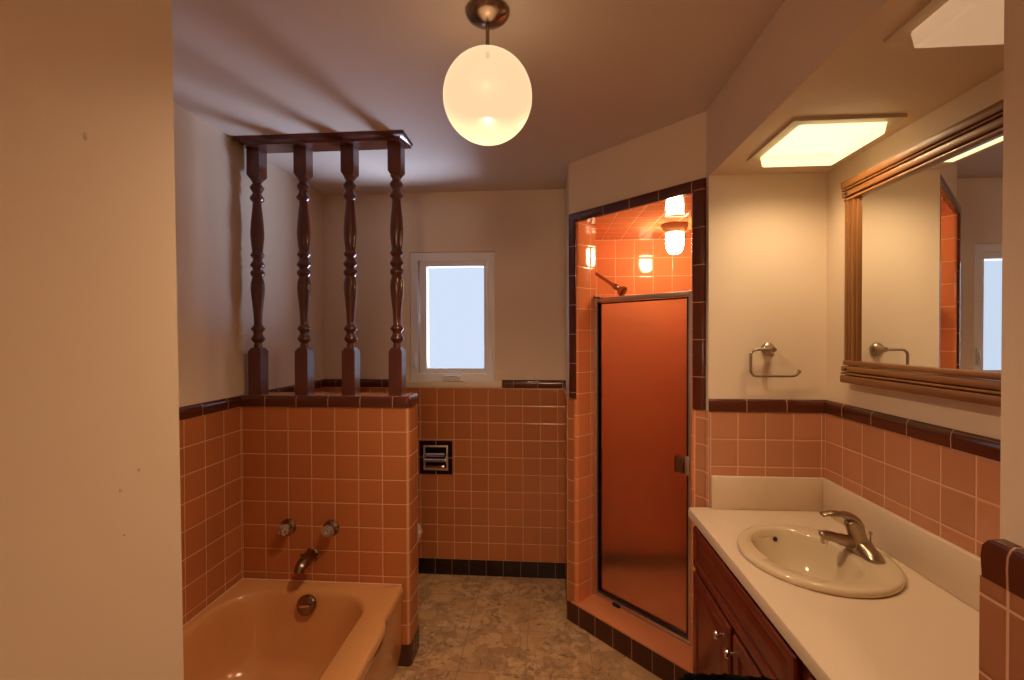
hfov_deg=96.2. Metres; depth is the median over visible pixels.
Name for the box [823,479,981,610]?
backsplash
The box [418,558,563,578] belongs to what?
baseboard
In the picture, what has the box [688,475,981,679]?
countertop
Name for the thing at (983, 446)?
trim
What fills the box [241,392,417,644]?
wall partition
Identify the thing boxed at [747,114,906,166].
soffit light
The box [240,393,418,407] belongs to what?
trim
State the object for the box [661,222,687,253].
shower light
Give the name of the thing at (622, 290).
showerhead
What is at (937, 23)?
soffit light
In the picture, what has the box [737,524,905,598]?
sink basin
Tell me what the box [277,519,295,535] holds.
tap
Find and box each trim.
[179,395,240,420]
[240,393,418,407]
[269,379,388,391]
[502,380,565,387]
[569,178,705,409]
[708,399,825,412]
[825,400,1000,461]
[980,539,1023,598]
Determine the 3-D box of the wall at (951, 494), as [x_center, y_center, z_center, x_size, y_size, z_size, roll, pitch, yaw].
[1.264,0.286,1.573,0.110,2.422,2.412,0,1,4]
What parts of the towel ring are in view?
wall post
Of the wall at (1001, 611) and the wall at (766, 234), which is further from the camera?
the wall at (766, 234)
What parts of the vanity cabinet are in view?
door, knob, knob, door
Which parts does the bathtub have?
trip lever, overflow plate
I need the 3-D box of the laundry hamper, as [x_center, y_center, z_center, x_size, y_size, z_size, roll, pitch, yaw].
[0.477,1.125,0.898,0.262,0.761,0.272,0,1,4]
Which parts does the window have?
casement sash, sill, glass pane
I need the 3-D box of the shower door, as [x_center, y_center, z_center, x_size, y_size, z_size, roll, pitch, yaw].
[0.633,0.569,2.268,0.056,1.610,0.577,-1,1,-40]
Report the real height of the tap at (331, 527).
0.076 m
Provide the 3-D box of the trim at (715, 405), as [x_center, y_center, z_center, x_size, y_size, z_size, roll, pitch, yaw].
[1.010,0.260,1.816,0.448,0.050,0.014,0,1,4]
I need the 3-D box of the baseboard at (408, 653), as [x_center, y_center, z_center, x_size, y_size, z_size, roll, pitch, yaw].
[-0.864,1.446,2.206,0.818,0.100,0.153,0,1,4]
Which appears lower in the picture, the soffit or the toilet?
the toilet
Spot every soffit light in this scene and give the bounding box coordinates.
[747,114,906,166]
[884,0,1003,47]
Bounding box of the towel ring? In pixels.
[749,343,800,376]
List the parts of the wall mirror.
rail, rail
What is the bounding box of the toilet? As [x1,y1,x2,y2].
[418,523,422,542]
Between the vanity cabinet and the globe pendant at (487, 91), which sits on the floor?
the vanity cabinet
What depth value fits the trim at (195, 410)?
1.94 m
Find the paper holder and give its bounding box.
[419,440,452,474]
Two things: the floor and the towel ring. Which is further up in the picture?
the towel ring
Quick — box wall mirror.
[840,99,1002,406]
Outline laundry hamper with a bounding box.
[678,672,774,679]
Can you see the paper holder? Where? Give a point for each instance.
(435, 457)
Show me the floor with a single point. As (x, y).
(471, 627)
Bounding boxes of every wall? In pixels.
[0,0,183,679]
[173,102,324,624]
[323,189,565,562]
[564,108,826,679]
[825,70,1003,557]
[979,0,1023,679]
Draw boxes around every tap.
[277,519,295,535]
[321,520,338,537]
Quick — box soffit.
[709,0,1003,175]
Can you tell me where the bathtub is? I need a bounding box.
[183,578,402,679]
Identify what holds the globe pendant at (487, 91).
hanging from the ceiling
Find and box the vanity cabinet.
[693,526,816,679]
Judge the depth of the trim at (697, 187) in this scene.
1.89 m
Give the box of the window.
[406,251,501,387]
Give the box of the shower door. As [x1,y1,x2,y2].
[593,290,691,645]
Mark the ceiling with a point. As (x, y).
(603, 75)
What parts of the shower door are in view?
pull handle, strike plate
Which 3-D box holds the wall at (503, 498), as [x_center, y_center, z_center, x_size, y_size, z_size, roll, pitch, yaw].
[0.101,0.275,2.936,2.635,2.422,0.150,0,1,4]
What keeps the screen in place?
on the wall partition at (354, 468)
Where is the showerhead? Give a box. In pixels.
[595,272,626,295]
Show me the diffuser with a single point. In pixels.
(806, 143)
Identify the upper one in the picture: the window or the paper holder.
the window
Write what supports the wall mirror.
attached to the wall at (951, 494)
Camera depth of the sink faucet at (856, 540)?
1.41 m
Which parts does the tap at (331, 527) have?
tap knob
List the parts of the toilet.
lid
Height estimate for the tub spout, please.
0.080 m
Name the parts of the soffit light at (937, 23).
trim plate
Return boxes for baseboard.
[399,625,418,666]
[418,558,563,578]
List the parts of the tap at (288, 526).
tap knob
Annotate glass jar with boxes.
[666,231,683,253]
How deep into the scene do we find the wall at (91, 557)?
0.60 m
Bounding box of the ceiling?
[172,0,784,194]
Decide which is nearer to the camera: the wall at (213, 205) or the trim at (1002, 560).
the trim at (1002, 560)
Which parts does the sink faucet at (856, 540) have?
spout, lever, plate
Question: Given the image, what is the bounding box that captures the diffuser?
[760,122,886,166]
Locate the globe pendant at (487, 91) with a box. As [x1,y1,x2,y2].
[443,0,531,145]
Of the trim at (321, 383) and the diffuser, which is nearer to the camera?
the diffuser
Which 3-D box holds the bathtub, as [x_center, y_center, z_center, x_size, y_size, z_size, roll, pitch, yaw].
[-0.918,1.313,1.468,0.798,0.382,1.323,0,1,4]
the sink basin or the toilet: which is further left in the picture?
the toilet
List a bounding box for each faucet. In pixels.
[818,510,884,563]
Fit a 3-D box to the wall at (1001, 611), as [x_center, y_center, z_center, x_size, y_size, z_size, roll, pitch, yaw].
[0.860,0.315,-1.223,0.704,2.422,3.674,0,1,4]
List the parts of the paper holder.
chrome frame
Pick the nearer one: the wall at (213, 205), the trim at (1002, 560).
the trim at (1002, 560)
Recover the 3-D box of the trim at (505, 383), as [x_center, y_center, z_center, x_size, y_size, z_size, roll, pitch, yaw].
[0.136,0.275,2.862,0.396,0.050,0.014,0,1,4]
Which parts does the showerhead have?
shower arm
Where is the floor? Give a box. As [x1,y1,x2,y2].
[393,574,661,679]
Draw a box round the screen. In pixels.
[231,130,412,395]
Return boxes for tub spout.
[294,548,318,573]

